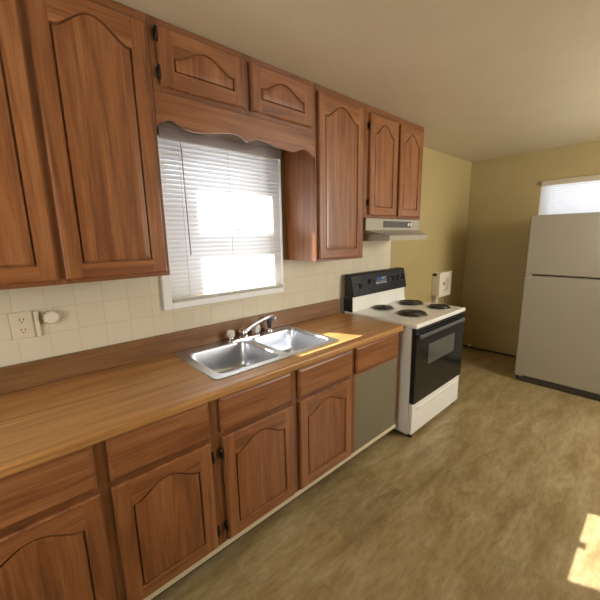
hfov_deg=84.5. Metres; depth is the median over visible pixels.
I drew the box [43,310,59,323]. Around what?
dial
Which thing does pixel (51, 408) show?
countertop
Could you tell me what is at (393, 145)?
upper cabinet
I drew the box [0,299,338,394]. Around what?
backsplash
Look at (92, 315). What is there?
tile backsplash
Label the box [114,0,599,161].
ceiling
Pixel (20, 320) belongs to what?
receptacle
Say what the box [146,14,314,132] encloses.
upper cabinet
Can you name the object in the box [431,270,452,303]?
outlet box
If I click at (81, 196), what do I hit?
upper cabinet
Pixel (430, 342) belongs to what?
electric range
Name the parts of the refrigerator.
fresh food door, freezer door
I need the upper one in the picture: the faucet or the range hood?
the range hood
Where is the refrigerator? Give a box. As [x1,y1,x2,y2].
[514,212,599,399]
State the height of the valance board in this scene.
0.138 m
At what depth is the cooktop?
2.77 m
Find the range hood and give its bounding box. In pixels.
[363,218,426,240]
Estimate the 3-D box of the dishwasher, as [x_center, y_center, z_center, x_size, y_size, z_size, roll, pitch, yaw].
[0.343,0.650,2.539,0.530,0.875,0.618,-11,14,-41]
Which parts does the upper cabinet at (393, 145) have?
door, panel, door, panel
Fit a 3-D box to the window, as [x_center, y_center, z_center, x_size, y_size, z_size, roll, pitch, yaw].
[-0.523,-0.504,2.116,0.861,0.997,0.243,-11,14,-41]
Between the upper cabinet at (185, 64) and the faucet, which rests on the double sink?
the faucet
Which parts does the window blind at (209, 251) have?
ladder cord, rail, ladder cord, ladder cord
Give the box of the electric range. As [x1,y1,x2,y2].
[344,267,464,436]
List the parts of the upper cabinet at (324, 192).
frame, door, panel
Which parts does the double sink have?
bowl, bowl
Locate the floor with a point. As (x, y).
(496, 496)
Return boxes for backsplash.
[0,241,390,366]
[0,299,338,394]
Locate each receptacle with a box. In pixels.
[16,316,26,324]
[18,327,28,334]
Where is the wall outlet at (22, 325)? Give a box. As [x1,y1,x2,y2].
[8,311,41,339]
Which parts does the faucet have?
handle, plate, handle, spout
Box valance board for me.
[153,90,314,157]
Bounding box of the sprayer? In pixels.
[266,318,272,331]
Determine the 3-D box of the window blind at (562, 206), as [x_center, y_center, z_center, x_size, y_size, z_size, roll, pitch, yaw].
[3.109,-0.844,3.485,0.054,0.910,1.009,-11,14,-41]
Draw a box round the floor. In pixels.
[153,346,599,599]
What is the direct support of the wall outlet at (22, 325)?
attached to the wall at (445, 187)
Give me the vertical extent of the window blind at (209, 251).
0.922 m
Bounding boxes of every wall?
[156,121,471,312]
[461,141,599,355]
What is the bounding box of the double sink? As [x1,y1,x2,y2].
[174,326,338,379]
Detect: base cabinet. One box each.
[0,402,222,599]
[211,349,352,553]
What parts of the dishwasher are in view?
blank panel, drawer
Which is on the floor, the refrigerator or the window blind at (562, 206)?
the refrigerator
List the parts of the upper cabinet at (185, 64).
door, panel, door, panel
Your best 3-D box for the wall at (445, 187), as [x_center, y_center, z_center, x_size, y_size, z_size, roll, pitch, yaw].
[0.055,-0.190,2.721,6.160,2.469,0.220,-11,14,-41]
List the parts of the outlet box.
plate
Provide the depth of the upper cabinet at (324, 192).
2.21 m
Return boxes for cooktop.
[344,299,464,328]
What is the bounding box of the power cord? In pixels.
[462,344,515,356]
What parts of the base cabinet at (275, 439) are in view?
drawer, door, panel, drawer, door, panel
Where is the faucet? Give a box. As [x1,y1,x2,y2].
[227,315,276,341]
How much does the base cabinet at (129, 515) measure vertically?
0.875 m
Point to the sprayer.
(269, 321)
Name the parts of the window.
sash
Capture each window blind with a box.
[156,126,282,301]
[539,175,599,214]
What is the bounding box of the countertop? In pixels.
[0,299,402,478]
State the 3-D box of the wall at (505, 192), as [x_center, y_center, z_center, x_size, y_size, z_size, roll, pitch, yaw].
[3.473,-0.373,3.342,0.220,2.469,3.400,-11,14,-41]
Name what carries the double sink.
in the countertop
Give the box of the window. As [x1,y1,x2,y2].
[156,121,283,310]
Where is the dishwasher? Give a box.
[343,332,398,464]
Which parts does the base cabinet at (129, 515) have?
panel, drawer, door, drawer, door, panel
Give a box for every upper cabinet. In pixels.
[0,0,169,289]
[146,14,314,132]
[284,83,364,261]
[363,104,423,219]
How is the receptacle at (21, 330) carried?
attached to the wall outlet at (22, 325)

